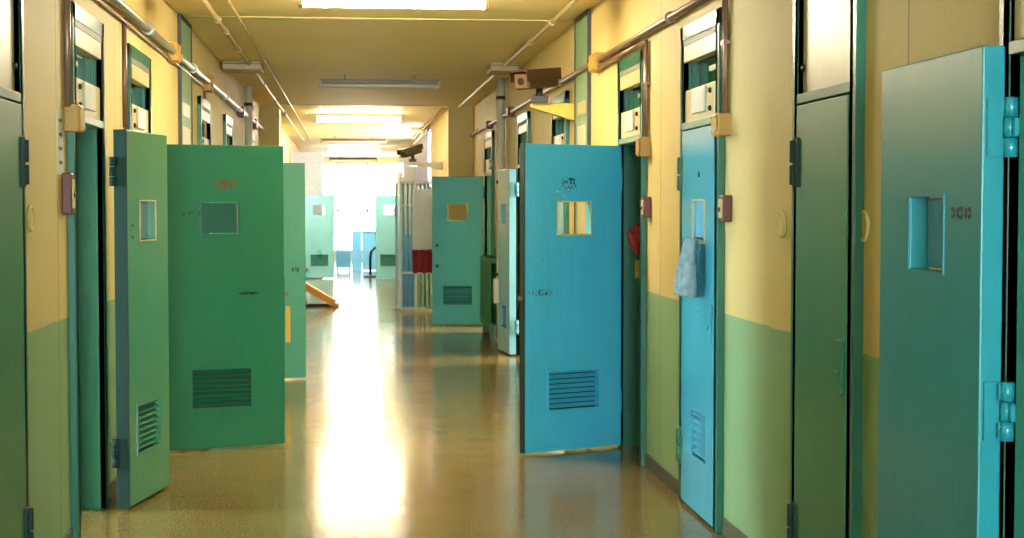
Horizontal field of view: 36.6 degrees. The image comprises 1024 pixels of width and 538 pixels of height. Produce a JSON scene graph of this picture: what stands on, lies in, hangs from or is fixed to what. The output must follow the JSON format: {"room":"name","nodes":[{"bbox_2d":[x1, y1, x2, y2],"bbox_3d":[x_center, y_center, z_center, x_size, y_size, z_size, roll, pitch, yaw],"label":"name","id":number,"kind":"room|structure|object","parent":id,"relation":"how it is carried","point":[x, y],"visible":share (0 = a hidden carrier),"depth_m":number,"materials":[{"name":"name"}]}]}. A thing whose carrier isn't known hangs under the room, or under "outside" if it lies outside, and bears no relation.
{"room":"prison interior","nodes":[
{"label":"prison interior","id":0,"kind":"room"},
{"bbox_2d":[23,0,301,537],"bbox_3d":[-3.670,-0.780,20.717,0.320,3.150,54.000,0,2,-6],"label":"wall","id":1,"kind":"structure","parent":0,"point":[47,244],"depth_m":7.19,"materials":[{"name":"paint"}]},
{"bbox_2d":[0,0,16,90],"bbox_3d":[-1.966,-0.912,5.811,0.056,0.445,0.780,0,2,-6],"label":"transom","id":2,"kind":"object","parent":1,"relation":"in","point":[7,65],"visible":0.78,"depth_m":6.08,"materials":[{"name":"glass"}]},
{"bbox_2d":[0,0,29,504],"bbox_3d":[-2.066,0.090,5.841,0.275,2.610,0.930,0,2,-6],"label":"trim","id":3,"kind":"structure","parent":1,"relation":"attached to","point":[17,96],"depth_m":6.25,"materials":[{"name":"paint"}]},
{"bbox_2d":[0,98,33,537],"bbox_3d":[-1.938,0.365,5.880,0.086,2.020,0.798,0,2,-6],"label":"door","id":4,"kind":"structure","parent":1,"relation":"in","point":[16,517],"depth_m":6.02,"materials":[{"name":"metal"}]},
{"bbox_2d":[27,205,34,231],"bbox_3d":[-2.030,-0.214,6.542,0.013,0.115,0.115,0,2,-6],"label":"disc","id":5,"kind":"object","parent":1,"relation":"attached to","point":[30,210],"visible":1,"depth_m":6.52,"materials":[{"name":"paint"}]},
{"bbox_2d":[56,109,63,173],"bbox_3d":[-2.106,-0.592,7.223,0.006,0.300,0.150,0,2,-6],"label":"note","id":6,"kind":"object","parent":1,"relation":"attached to","point":[59,113],"visible":1,"depth_m":7.20,"materials":[{"name":"white paint"}]},
{"bbox_2d":[63,0,71,106],"bbox_3d":[-2.101,-1.106,7.324,0.034,0.680,0.032,0,2,-6],"label":"conduit","id":7,"kind":"object","parent":1,"relation":"attached to","point":[66,3],"visible":1,"depth_m":7.32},
{"bbox_2d":[61,173,76,213],"bbox_3d":[-2.087,-0.355,7.315,0.061,0.195,0.090,0,2,-6],"label":"button","id":8,"kind":"object","parent":1,"relation":"attached to","point":[69,194],"visible":1,"depth_m":7.27,"materials":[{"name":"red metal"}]},
{"bbox_2d":[64,104,85,132],"bbox_3d":[-2.087,-0.719,7.401,0.081,0.130,0.140,0,2,-6],"label":"junction box","id":9,"kind":"object","parent":1,"relation":"attached to","point":[74,116],"visible":0.97,"depth_m":7.33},
{"bbox_2d":[66,1,108,537],"bbox_3d":[-2.278,0.007,7.889,0.275,2.610,0.950,0,2,-6],"label":"trim","id":10,"kind":"structure","parent":1,"relation":"attached to","point":[87,273],"depth_m":8.29,"materials":[{"name":"paint"}]},
{"bbox_2d":[75,20,100,119],"bbox_3d":[-2.188,-0.995,7.858,0.096,0.445,0.800,0,2,-6],"label":"transom","id":11,"kind":"object","parent":1,"relation":"in","point":[88,43],"visible":0.68,"depth_m":7.95,"materials":[{"name":"beige metal"}]},
{"bbox_2d":[62,475,116,537],"bbox_3d":[-2.557,1.119,11.653,0.016,0.085,23.600,0,2,-6],"label":"baseboard","id":12,"kind":"structure","parent":1,"relation":"attached to","point":[113,484],"depth_m":8.66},
{"bbox_2d":[122,18,127,127],"bbox_3d":[-2.306,-1.168,9.232,0.028,0.650,0.027,0,2,-6],"label":"conduit","id":13,"kind":"object","parent":1,"relation":"attached to","point":[124,26],"visible":0.91,"depth_m":9.22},
{"bbox_2d":[125,43,151,238],"bbox_3d":[-2.480,-0.071,9.827,0.275,2.610,1.010,0,2,-6],"label":"trim","id":14,"kind":"structure","parent":1,"relation":"attached to","point":[133,52],"depth_m":9.67,"materials":[{"name":"paint"}]},
{"bbox_2d":[109,129,169,507],"bbox_3d":[-2.053,0.256,8.589,0.092,2.020,0.785,0,2,6],"label":"door","id":15,"kind":"structure","parent":1,"relation":"in","point":[138,163],"depth_m":8.48,"materials":[{"name":"metal"}]},
{"bbox_2d":[137,395,162,455],"bbox_3d":[-2.032,0.866,8.619,0.045,0.284,0.424,0,2,6],"label":"vent","id":16,"kind":"object","parent":15,"relation":"attached to","point":[149,407],"depth_m":8.67,"materials":[{"name":"metal"}]},
{"bbox_2d":[131,58,148,132],"bbox_3d":[-2.390,-1.073,9.796,0.096,0.445,0.860,0,2,-6],"label":"transom","id":17,"kind":"object","parent":1,"relation":"in","point":[140,74],"visible":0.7,"depth_m":9.85,"materials":[{"name":"beige metal"}]},
{"bbox_2d":[96,0,205,87],"bbox_3d":[-2.128,-1.401,7.571,0.022,0.021,13.600,0,2,-6],"label":"conduit","id":18,"kind":"object","parent":1,"relation":"attached to","point":[101,2],"visible":1,"depth_m":9.88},
{"bbox_2d":[167,41,181,63],"bbox_3d":[-2.526,-1.619,11.596,0.081,0.140,0.260,0,2,-6],"label":"junction box","id":19,"kind":"object","parent":1,"relation":"attached to","point":[175,58],"visible":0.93,"depth_m":11.48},
{"bbox_2d":[177,13,192,144],"bbox_3d":[-2.654,-0.497,12.634,0.030,3.055,0.840,0,2,-6],"label":"trim","id":20,"kind":"structure","parent":1,"relation":"attached to","point":[184,28],"depth_m":12.49,"materials":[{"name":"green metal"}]},
{"bbox_2d":[105,0,264,130],"bbox_3d":[-2.563,-1.635,11.994,0.081,0.077,22.500,0,2,-6],"label":"conduit","id":21,"kind":"object","parent":1,"relation":"attached to","point":[147,28],"visible":0.97,"depth_m":10.88,"materials":[{"name":"metal"}]},
{"bbox_2d":[197,96,210,233],"bbox_3d":[-2.937,-0.249,14.234,0.275,2.610,0.980,0,2,-6],"label":"trim","id":22,"kind":"structure","parent":1,"relation":"attached to","point":[201,101],"depth_m":13.74,"materials":[{"name":"paint"}]},
{"bbox_2d":[202,106,209,144],"bbox_3d":[-2.847,-1.251,14.203,0.096,0.445,0.830,0,2,-6],"label":"transom","id":23,"kind":"object","parent":1,"relation":"in","point":[205,112],"visible":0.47,"depth_m":14.20,"materials":[{"name":"beige metal"}]},
{"bbox_2d":[203,74,213,92],"bbox_3d":[-2.815,-1.721,14.379,0.081,0.150,0.260,0,2,-6],"label":"junction box","id":24,"kind":"object","parent":1,"relation":"attached to","point":[209,88],"visible":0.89,"depth_m":14.26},
{"bbox_2d":[167,144,288,450],"bbox_3d":[-1.962,0.184,10.368,0.950,2.020,0.088,-1,3,-23],"label":"door","id":25,"kind":"structure","parent":1,"relation":"in","point":[227,294],"depth_m":10.36,"materials":[{"name":"metal"}]},
{"bbox_2d":[190,366,252,410],"bbox_3d":[-1.947,0.795,10.376,0.424,0.284,0.045,-1,3,-23],"label":"vent","id":26,"kind":"object","parent":25,"relation":"attached to","point":[212,388],"depth_m":10.38,"materials":[{"name":"metal"}]},
{"bbox_2d":[223,114,232,144],"bbox_3d":[-3.220,-0.358,16.957,0.275,2.610,0.960,0,2,-6],"label":"door frame","id":27,"kind":"structure","parent":1,"relation":"attached to","point":[226,119],"depth_m":16.50,"materials":[{"name":"paint"}]},
{"bbox_2d":[244,86,252,145],"bbox_3d":[-3.332,-0.737,19.647,0.112,3.150,0.112,0,2,-6],"label":"pipe","id":28,"kind":"object","parent":1,"relation":"attached to","point":[248,104],"visible":0.31,"depth_m":19.56,"materials":[{"name":"metal"}]},
{"bbox_2d":[209,163,308,377],"bbox_3d":[-2.368,0.021,14.415,0.985,2.020,0.106,-1,3,-25],"label":"door","id":29,"kind":"structure","parent":1,"relation":"in","point":[295,269],"depth_m":14.54,"materials":[{"name":"metal"}]},
{"bbox_2d":[260,105,280,145],"bbox_3d":[-3.686,-0.900,23.679,0.300,3.150,0.700,0,2,-6],"label":"wall pier","id":30,"kind":"object","parent":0,"point":[270,115],"visible":0.14,"depth_m":23.28,"materials":[{"name":"paint"}]},
{"bbox_2d":[291,152,322,214],"bbox_3d":[-4.705,-1.233,35.533,0.720,2.860,0.300,0,2,-6],"label":"wall","id":31,"kind":"structure","parent":0,"point":[313,161],"depth_m":35.36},
{"bbox_2d":[322,157,398,258],"bbox_3d":[-4.721,-1.874,47.832,3.190,3.150,0.200,0,2,-6],"label":"wall","id":32,"kind":"structure","parent":0,"point":[324,159],"depth_m":47.72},
{"bbox_2d":[322,163,397,250],"bbox_3d":[-4.894,-1.912,47.797,2.750,2.740,0.070,0,2,-6],"label":"window","id":33,"kind":"structure","parent":32,"relation":"in","point":[354,187],"depth_m":47.81,"materials":[{"name":"white"}]},
{"bbox_2d":[166,0,600,156],"bbox_3d":[-1.898,-2.451,20.582,11.590,0.200,56.500,0,2,-6],"label":"ceiling","id":34,"kind":"structure","parent":0,"point":[299,53],"depth_m":15.21,"materials":[{"name":"paint"}]},
{"bbox_2d":[221,61,263,73],"bbox_3d":[-2.848,-2.138,16.421,0.412,0.090,0.512,0,2,-6],"label":"ceiling box","id":35,"kind":"object","parent":34,"relation":"attached to","point":[227,66],"visible":1,"depth_m":16.19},
{"bbox_2d":[201,0,303,140],"bbox_3d":[-2.902,-2.203,17.721,0.059,0.056,34.000,0,2,-6],"label":"conduit","id":36,"kind":"object","parent":34,"relation":"attached to","point":[217,19],"visible":0.94,"depth_m":14.40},
{"bbox_2d":[227,0,310,138],"bbox_3d":[-2.738,-2.222,17.737,0.022,0.021,34.000,0,2,-6],"label":"conduit","id":37,"kind":"object","parent":34,"relation":"attached to","point":[228,1],"visible":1,"depth_m":15.16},
{"bbox_2d":[329,155,376,160],"bbox_3d":[-4.741,-3.307,46.263,1.428,0.160,0.170,0,2,-6],"label":"ceiling lamp","id":38,"kind":"object","parent":34,"relation":"attached to","point":[339,158],"visible":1,"depth_m":46.20,"materials":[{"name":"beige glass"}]},
{"bbox_2d":[329,157,375,158],"bbox_3d":[-4.741,-3.301,46.263,1.420,0.050,0.060,0,2,-6],"label":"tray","id":39,"kind":"object","parent":38,"relation":"on","point":[329,157],"depth_m":46.21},
{"bbox_2d":[320,136,386,143],"bbox_3d":[-3.409,-2.785,33.342,1.428,0.160,0.170,0,2,-6],"label":"ceiling lamp","id":40,"kind":"object","parent":34,"relation":"attached to","point":[322,140],"visible":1,"depth_m":33.28,"materials":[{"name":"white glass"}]},
{"bbox_2d":[320,138,385,140],"bbox_3d":[-3.409,-2.780,33.342,1.420,0.050,0.060,0,2,-6],"label":"ceiling light","id":41,"kind":"object","parent":40,"relation":"on","point":[321,139],"depth_m":33.30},
{"bbox_2d":[259,104,448,105],"bbox_3d":[-2.354,-2.451,23.186,2.820,0.010,0.070,0,2,-6],"label":"trim","id":42,"kind":"structure","parent":34,"relation":"attached to","point":[259,104],"depth_m":23.19,"materials":[{"name":"beige metal"}]},
{"bbox_2d":[326,146,381,152],"bbox_3d":[-3.978,-3.018,39.109,1.408,0.160,0.170,0,2,-6],"label":"ceiling lamp","id":43,"kind":"object","parent":34,"relation":"attached to","point":[338,149],"visible":1,"depth_m":39.07,"materials":[{"name":"beige"}]},
{"bbox_2d":[327,148,380,150],"bbox_3d":[-3.978,-3.013,39.109,1.400,0.050,0.060,0,2,-6],"label":"ceiling light","id":44,"kind":"object","parent":43,"relation":"on","point":[328,149],"depth_m":39.08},
{"bbox_2d":[315,112,402,122],"bbox_3d":[-2.472,-2.449,25.000,1.408,0.160,0.170,0,2,-6],"label":"ceiling lamp","id":45,"kind":"object","parent":34,"relation":"attached to","point":[333,118],"visible":1,"depth_m":24.96,"materials":[{"name":"beige"}]},
{"bbox_2d":[315,116,401,118],"bbox_3d":[-2.472,-2.444,25.001,1.400,0.050,0.060,0,2,-6],"label":"ceiling light","id":46,"kind":"object","parent":45,"relation":"on","point":[316,117],"depth_m":24.97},
{"bbox_2d":[319,74,439,88],"bbox_3d":[-1.525,-2.162,17.866,1.388,0.160,0.170,0,2,-6],"label":"ceiling lamp","id":47,"kind":"object","parent":34,"relation":"attached to","point":[323,83],"visible":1,"depth_m":17.82,"materials":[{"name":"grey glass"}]},
{"bbox_2d":[319,79,439,83],"bbox_3d":[-1.525,-2.156,17.866,1.380,0.050,0.060,0,2,-6],"label":"ceiling light","id":48,"kind":"object","parent":47,"relation":"on","point":[321,81],"depth_m":17.83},
{"bbox_2d":[184,16,574,22],"bbox_3d":[-1.063,-2.023,12.546,3.190,0.008,0.080,0,2,-6],"label":"trim","id":49,"kind":"structure","parent":34,"relation":"attached to","point":[251,17],"depth_m":12.54,"materials":[{"name":"beige metal"}]},
{"bbox_2d":[298,0,489,10],"bbox_3d":[-0.808,-1.870,10.627,1.308,0.160,0.170,0,2,-6],"label":"ceiling lamp","id":50,"kind":"object","parent":34,"relation":"attached to","point":[427,4],"visible":1,"depth_m":10.58,"materials":[{"name":"beige"}]},
{"bbox_2d":[486,62,519,74],"bbox_3d":[-0.102,-2.146,16.606,0.312,0.090,0.512,0,2,-6],"label":"ceiling box","id":51,"kind":"object","parent":34,"relation":"attached to","point":[494,68],"visible":0.82,"depth_m":16.36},
{"bbox_2d":[458,0,579,107],"bbox_3d":[0.364,-1.975,12.133,0.062,0.059,22.200,0,2,-6],"label":"conduit","id":52,"kind":"object","parent":34,"relation":"attached to","point":[551,22],"visible":1,"depth_m":13.82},
{"bbox_2d":[81,259,725,537],"bbox_3d":[-1.898,0.896,20.717,11.590,0.200,56.500,0,2,-6],"label":"floor","id":53,"kind":"structure","parent":0,"point":[399,423],"depth_m":9.80,"materials":[{"name":"laminate"}]},
{"bbox_2d":[305,195,335,277],"bbox_3d":[-4.355,-0.734,34.959,0.745,1.874,0.089,0,2,-8],"label":"door","id":54,"kind":"structure","parent":53,"relation":"on","point":[319,229],"depth_m":34.92,"materials":[{"name":"metal"}]},
{"bbox_2d":[310,254,328,266],"bbox_3d":[-4.345,-0.197,34.966,0.424,0.284,0.072,0,2,-6],"label":"vent","id":55,"kind":"object","parent":54,"relation":"attached to","point":[316,260],"depth_m":34.97,"materials":[{"name":"metal"}]},
{"bbox_2d":[306,282,338,306],"bbox_3d":[-3.162,0.395,25.245,0.685,0.464,0.360,0,2,-6],"label":"barrier","id":56,"kind":"object","parent":53,"relation":"on","point":[331,302],"visible":0.56,"depth_m":25.10,"materials":[{"name":"wood"}]},
{"bbox_2d":[336,250,350,270],"bbox_3d":[-4.276,-0.218,39.286,0.380,0.530,0.110,0,2,-6],"label":"screen","id":57,"kind":"object","parent":53,"relation":"on","point":[343,257],"visible":1,"depth_m":39.24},
{"bbox_2d":[336,253,349,264],"bbox_3d":[-4.271,-0.253,39.235,0.340,0.325,0.010,0,2,-6],"label":"grille","id":58,"kind":"object","parent":57,"relation":"attached to","point":[341,258],"depth_m":39.24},
{"bbox_2d":[352,231,375,270],"bbox_3d":[-3.464,-0.458,39.396,1.200,1.000,0.070,0,2,-6],"label":"door","id":59,"kind":"structure","parent":53,"relation":"on","point":[360,260],"depth_m":39.34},
{"bbox_2d":[363,246,375,276],"bbox_3d":[-3.279,-0.183,35.875,0.319,0.735,0.319,2,3,34],"label":"stand","id":60,"kind":"object","parent":53,"relation":"on","point":[374,248],"visible":0.87,"depth_m":35.86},
{"bbox_2d":[374,195,404,277],"bbox_3d":[-2.760,-0.732,34.899,0.685,1.874,0.135,0,2,-4],"label":"door","id":61,"kind":"structure","parent":53,"relation":"on","point":[385,233],"depth_m":34.88,"materials":[{"name":"metal"}]},
{"bbox_2d":[380,254,398,266],"bbox_3d":[-2.769,-0.195,34.928,0.424,0.284,0.072,0,2,-6],"label":"vent","id":62,"kind":"object","parent":61,"relation":"attached to","point":[386,260],"depth_m":34.92,"materials":[{"name":"metal"}]},
{"bbox_2d":[393,183,399,309],"bbox_3d":[-1.828,-0.360,24.568,0.115,2.000,0.120,0,2,-6],"label":"gate post","id":63,"kind":"object","parent":53,"relation":"on","point":[396,184],"visible":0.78,"depth_m":24.55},
{"bbox_2d":[400,181,431,309],"bbox_3d":[-1.394,-0.363,24.145,0.706,2.000,0.050,0,2,-6],"label":"gate","id":64,"kind":"object","parent":53,"relation":"on","point":[408,286],"visible":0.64,"depth_m":24.11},
{"bbox_2d":[412,250,431,273],"bbox_3d":[-1.298,-0.115,24.089,0.504,0.374,0.070,0,2,-6],"label":"cloth","id":65,"kind":"object","parent":64,"relation":"hanging from","point":[422,259],"visible":0.64,"depth_m":24.07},
{"bbox_2d":[412,189,431,249],"bbox_3d":[-1.302,-0.766,24.084,0.495,0.950,0.022,0,2,-6],"label":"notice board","id":66,"kind":"object","parent":64,"relation":"attached to","point":[421,198],"visible":0.56,"depth_m":24.06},
{"bbox_2d":[480,255,496,339],"bbox_3d":[-0.272,0.345,19.505,0.149,1.001,1.308,0,2,-6],"label":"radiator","id":67,"kind":"object","parent":53,"relation":"on","point":[488,263],"visible":0.9,"depth_m":19.22,"materials":[{"name":"green metal"}]},
{"bbox_2d":[399,155,414,276],"bbox_3d":[-2.418,-1.242,35.771,0.380,2.860,0.300,0,2,-6],"label":"wall","id":68,"kind":"structure","parent":0,"point":[409,172],"depth_m":35.60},
{"bbox_2d":[411,106,472,294],"bbox_3d":[-2.034,-1.385,35.704,0.390,3.150,24.500,0,2,-6],"label":"wall","id":69,"kind":"structure","parent":0,"point":[451,144],"depth_m":23.51,"materials":[{"name":"paint"}]},
{"bbox_2d":[390,162,416,177],"bbox_3d":[-2.304,-2.137,33.382,0.620,0.340,0.140,0,2,-6],"label":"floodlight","id":70,"kind":"object","parent":69,"relation":"attached to","point":[395,167],"visible":0.97,"depth_m":33.30,"materials":[{"name":"white paint"}]},
{"bbox_2d":[397,144,441,169],"bbox_3d":[-1.514,-1.815,25.014,0.772,0.423,0.356,-1,3,-27],"label":"security camera","id":71,"kind":"object","parent":69,"relation":"attached to","point":[411,150],"visible":1,"depth_m":24.96,"materials":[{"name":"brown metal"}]},
{"bbox_2d":[414,128,430,188],"bbox_3d":[-1.840,-2.169,31.567,0.070,1.130,5.700,0,2,-6],"label":"window","id":72,"kind":"structure","parent":69,"relation":"in","point":[422,174],"depth_m":29.76,"materials":[{"name":"white"}]},
{"bbox_2d":[473,0,998,537],"bbox_3d":[-0.178,-0.795,21.079,0.320,3.150,54.000,0,2,-6],"label":"wall","id":73,"kind":"structure","parent":0,"point":[757,314],"depth_m":7.21,"materials":[{"name":"paint"}]},
{"bbox_2d":[430,176,483,324],"bbox_3d":[-0.732,-0.251,21.174,0.785,2.020,0.098,0,2,6],"label":"door","id":74,"kind":"structure","parent":73,"relation":"in","point":[457,245],"depth_m":21.14,"materials":[{"name":"metal"}]},
{"bbox_2d":[442,285,472,305],"bbox_3d":[-0.742,0.359,21.182,0.424,0.284,0.045,0,2,6],"label":"vent","id":75,"kind":"object","parent":74,"relation":"attached to","point":[452,295],"depth_m":21.19,"materials":[{"name":"metal"}]},
{"bbox_2d":[485,137,490,172],"bbox_3d":[-0.273,-1.506,20.523,0.096,0.445,0.980,0,2,-6],"label":"transom","id":76,"kind":"object","parent":73,"relation":"in","point":[487,141],"visible":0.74,"depth_m":20.58,"materials":[{"name":"beige metal"}]},
{"bbox_2d":[484,130,493,255],"bbox_3d":[-0.182,-0.504,20.573,0.275,2.610,1.130,0,2,-6],"label":"trim","id":77,"kind":"structure","parent":73,"relation":"attached to","point":[489,176],"depth_m":21.02,"materials":[{"name":"paint"}]},
{"bbox_2d":[496,78,504,342],"bbox_3d":[-0.134,-0.690,18.472,0.112,3.150,0.112,0,2,-6],"label":"pipe","id":78,"kind":"object","parent":73,"relation":"attached to","point":[500,98],"visible":0.52,"depth_m":18.39,"materials":[{"name":"metal"}]},
{"bbox_2d":[493,169,518,354],"bbox_3d":[-0.073,-0.090,17.183,0.141,2.020,0.787,-1,2,-13],"label":"door","id":79,"kind":"structure","parent":73,"relation":"in","point":[504,286],"depth_m":16.98,"materials":[{"name":"metal"}]},
{"bbox_2d":[500,302,506,329],"bbox_3d":[-0.060,0.519,17.216,0.110,0.284,0.423,0,2,-6],"label":"vent","id":80,"kind":"object","parent":79,"relation":"attached to","point":[503,305],"depth_m":17.35,"materials":[{"name":"metal"}]},
{"bbox_2d":[518,119,526,163],"bbox_3d":[0.153,-1.340,16.423,0.096,0.445,0.830,0,2,-6],"label":"transom","id":81,"kind":"object","parent":73,"relation":"in","point":[522,126],"visible":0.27,"depth_m":16.61,"materials":[{"name":"beige metal"}]},
{"bbox_2d":[517,111,530,355],"bbox_3d":[0.243,-0.339,16.473,0.275,2.610,0.980,0,2,-6],"label":"trim","id":82,"kind":"structure","parent":73,"relation":"attached to","point":[527,115],"depth_m":16.87,"materials":[{"name":"paint"}]},
{"bbox_2d":[508,67,573,120],"bbox_3d":[0.232,-1.439,12.670,0.640,0.434,0.306,-2,3,-40],"label":"security camera","id":83,"kind":"object","parent":73,"relation":"attached to","point":[538,79],"visible":1,"depth_m":12.62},
{"bbox_2d":[553,101,563,143],"bbox_3d":[0.449,-1.226,13.581,0.096,0.445,0.810,0,2,-6],"label":"transom","id":84,"kind":"object","parent":73,"relation":"in","point":[559,139],"visible":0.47,"depth_m":13.84,"materials":[{"name":"beige metal"}]},
{"bbox_2d":[551,90,569,233],"bbox_3d":[0.539,-0.224,13.630,0.275,2.610,0.960,0,2,-6],"label":"trim","id":85,"kind":"structure","parent":73,"relation":"attached to","point":[564,96],"depth_m":13.15,"materials":[{"name":"paint"}]},
{"bbox_2d":[558,202,563,233],"bbox_3d":[0.408,0.052,13.642,0.086,2.020,0.828,0,2,-6],"label":"door","id":86,"kind":"structure","parent":73,"relation":"in","point":[560,204],"depth_m":13.37,"materials":[{"name":"metal"}]},
{"bbox_2d":[517,143,621,453],"bbox_3d":[0.397,0.187,10.298,0.845,2.020,0.088,-1,3,-30],"label":"door","id":87,"kind":"structure","parent":73,"relation":"in","point":[569,298],"depth_m":10.25,"materials":[{"name":"metal"}]},
{"bbox_2d":[547,366,600,412],"bbox_3d":[0.401,0.798,10.300,0.424,0.284,0.045,-1,3,-30],"label":"vent","id":88,"kind":"object","parent":87,"relation":"attached to","point":[570,389],"depth_m":10.31,"materials":[{"name":"metal"}]},
{"bbox_2d":[574,9,590,233],"bbox_3d":[0.557,-0.483,12.299,0.030,3.055,0.710,0,2,-6],"label":"trim","id":89,"kind":"structure","parent":73,"relation":"attached to","point":[582,25],"depth_m":12.22,"materials":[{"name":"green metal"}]},
{"bbox_2d":[469,0,707,136],"bbox_3d":[0.536,-1.565,12.268,0.068,0.065,22.400,0,2,-6],"label":"conduit","id":90,"kind":"object","parent":73,"relation":"attached to","point":[670,17],"visible":0.73,"depth_m":10.06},
{"bbox_2d":[588,52,603,72],"bbox_3d":[0.618,-1.522,11.423,0.081,0.130,0.260,0,2,-6],"label":"junction box","id":91,"kind":"object","parent":73,"relation":"attached to","point":[593,64],"visible":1,"depth_m":11.30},
{"bbox_2d":[598,42,642,68],"bbox_3d":[0.719,-1.439,10.506,0.030,0.028,1.650,0,2,-6],"label":"conduit","id":92,"kind":"object","parent":73,"relation":"attached to","point":[639,44],"visible":1,"depth_m":10.33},
{"bbox_2d":[620,63,639,138],"bbox_3d":[0.810,-1.085,10.102,0.096,0.445,0.750,0,2,-6],"label":"transom","id":93,"kind":"object","parent":73,"relation":"in","point":[629,78],"visible":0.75,"depth_m":10.17,"materials":[{"name":"beige metal"}]},
{"bbox_2d":[617,49,646,465],"bbox_3d":[0.900,-0.084,10.152,0.275,2.610,0.900,0,2,-6],"label":"trim","id":94,"kind":"structure","parent":73,"relation":"attached to","point":[634,168],"depth_m":10.50,"materials":[{"name":"paint"}]},
{"bbox_2d":[516,344,747,537],"bbox_3d":[0.613,1.108,11.931,0.016,0.085,23.500,0,2,-6],"label":"baseboard","id":95,"kind":"structure","parent":73,"relation":"attached to","point":[729,530],"depth_m":8.95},
{"bbox_2d":[627,203,639,255],"bbox_3d":[0.860,-0.267,10.424,0.171,0.355,0.143,0,2,-6],"label":"hanging bag","id":96,"kind":"object","parent":73,"relation":"hanging from","point":[633,235],"visible":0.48,"depth_m":10.38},
{"bbox_2d":[635,137,649,156],"bbox_3d":[0.813,-0.758,9.623,0.081,0.120,0.120,0,2,-6],"label":"junction box","id":97,"kind":"object","parent":73,"relation":"attached to","point":[642,143],"visible":1,"depth_m":9.56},
{"bbox_2d":[640,197,650,217],"bbox_3d":[0.823,-0.382,9.589,0.061,0.130,0.090,0,2,-6],"label":"button","id":98,"kind":"object","parent":73,"relation":"attached to","point":[645,207],"visible":1,"depth_m":9.54,"materials":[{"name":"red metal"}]},
{"bbox_2d":[642,39,649,136],"bbox_3d":[0.832,-1.103,9.601,0.036,0.630,0.070,0,2,-6],"label":"conduit","id":99,"kind":"object","parent":73,"relation":"attached to","point":[645,83],"visible":1,"depth_m":9.58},
{"bbox_2d":[676,126,714,526],"bbox_3d":[0.978,0.274,8.151,0.086,2.020,0.778,0,2,-6],"label":"door","id":100,"kind":"structure","parent":73,"relation":"in","point":[696,164],"depth_m":8.09,"materials":[{"name":"metal"}]},
{"bbox_2d":[674,236,702,297],"bbox_3d":[0.916,-0.012,8.043,0.128,0.316,0.260,0,2,-6],"label":"hanging cloth","id":101,"kind":"object","parent":100,"relation":"hanging from","point":[686,274],"visible":1,"depth_m":7.97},
{"bbox_2d":[692,411,704,459],"bbox_3d":[1.001,0.874,8.118,0.047,0.244,0.340,0,2,-6],"label":"vent","id":102,"kind":"object","parent":100,"relation":"attached to","point":[698,417],"depth_m":8.17,"materials":[{"name":"metal"}]},
{"bbox_2d":[684,26,715,122],"bbox_3d":[1.019,-1.004,8.090,0.096,0.445,0.760,0,2,-6],"label":"transom","id":103,"kind":"object","parent":73,"relation":"in","point":[700,99],"visible":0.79,"depth_m":8.13,"materials":[{"name":"beige metal"}]},
{"bbox_2d":[678,7,724,533],"bbox_3d":[1.109,-0.003,8.139,0.275,2.610,0.910,0,2,-6],"label":"trim","id":104,"kind":"structure","parent":73,"relation":"attached to","point":[714,18],"depth_m":7.71,"materials":[{"name":"paint"}]},
{"bbox_2d":[711,113,730,136],"bbox_3d":[1.024,-0.707,7.594,0.081,0.110,0.120,0,2,-6],"label":"junction box","id":105,"kind":"object","parent":73,"relation":"attached to","point":[720,122],"visible":1,"depth_m":7.54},
{"bbox_2d":[717,195,731,221],"bbox_3d":[1.034,-0.295,7.561,0.061,0.130,0.090,0,2,-6],"label":"button","id":106,"kind":"object","parent":73,"relation":"attached to","point":[724,209],"visible":1,"depth_m":7.52,"materials":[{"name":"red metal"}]},
{"bbox_2d":[720,0,730,112],"bbox_3d":[1.042,-1.056,7.572,0.036,0.640,0.070,0,2,-6],"label":"conduit","id":107,"kind":"object","parent":73,"relation":"attached to","point":[725,42],"visible":0.98,"depth_m":7.55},
{"bbox_2d":[776,211,785,236],"bbox_3d":[1.154,-0.193,6.642,0.013,0.115,0.115,0,2,-6],"label":"disc","id":108,"kind":"object","parent":73,"relation":"attached to","point":[781,217],"visible":1,"depth_m":6.63,"materials":[{"name":"paint"}]},
{"bbox_2d":[787,94,849,537],"bbox_3d":[1.199,0.360,6.024,0.086,2.020,0.678,0,2,-6],"label":"door","id":109,"kind":"structure","parent":73,"relation":"in","point":[819,154],"depth_m":5.98,"materials":[{"name":"metal"}]},
{"bbox_2d":[800,0,849,92],"bbox_3d":[1.230,-0.918,5.962,0.056,0.445,0.660,0,2,-6],"label":"transom","id":110,"kind":"object","parent":73,"relation":"in","point":[826,45],"visible":0.59,"depth_m":5.98,"materials":[{"name":"glass"}]},
{"bbox_2d":[789,0,865,537],"bbox_3d":[1.330,0.083,6.013,0.275,2.610,0.810,0,2,-6],"label":"trim","id":111,"kind":"structure","parent":73,"relation":"attached to","point":[855,87],"depth_m":5.62,"materials":[{"name":"paint"}]},
{"bbox_2d":[860,210,869,241],"bbox_3d":[1.264,-0.155,5.579,0.013,0.115,0.115,0,2,-6],"label":"disc","id":112,"kind":"object","parent":73,"relation":"attached to","point":[865,216],"visible":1,"depth_m":5.55,"materials":[{"name":"paint"}]},
{"bbox_2d":[878,45,1018,537],"bbox_3d":[1.224,0.420,4.413,0.096,2.030,0.805,0,2,-6],"label":"door","id":113,"kind":"structure","parent":73,"relation":"in","point":[946,409],"depth_m":4.29,"materials":[{"name":"metal"}]},
{"bbox_2d":[999,0,1023,537],"bbox_3d":[1.546,0.167,3.935,0.275,2.610,0.910,0,2,-6],"label":"trim","id":114,"kind":"structure","parent":73,"relation":"attached to","point":[1011,491],"depth_m":4.30,"materials":[{"name":"paint"}]},
{"bbox_2d":[1014,0,1023,39],"bbox_3d":[1.456,-0.835,3.886,0.096,0.445,0.760,0,2,-6],"label":"transom","id":115,"kind":"object","parent":73,"relation":"in","point":[1019,4],"visible":0.87,"depth_m":4.23,"materials":[{"name":"glass"}]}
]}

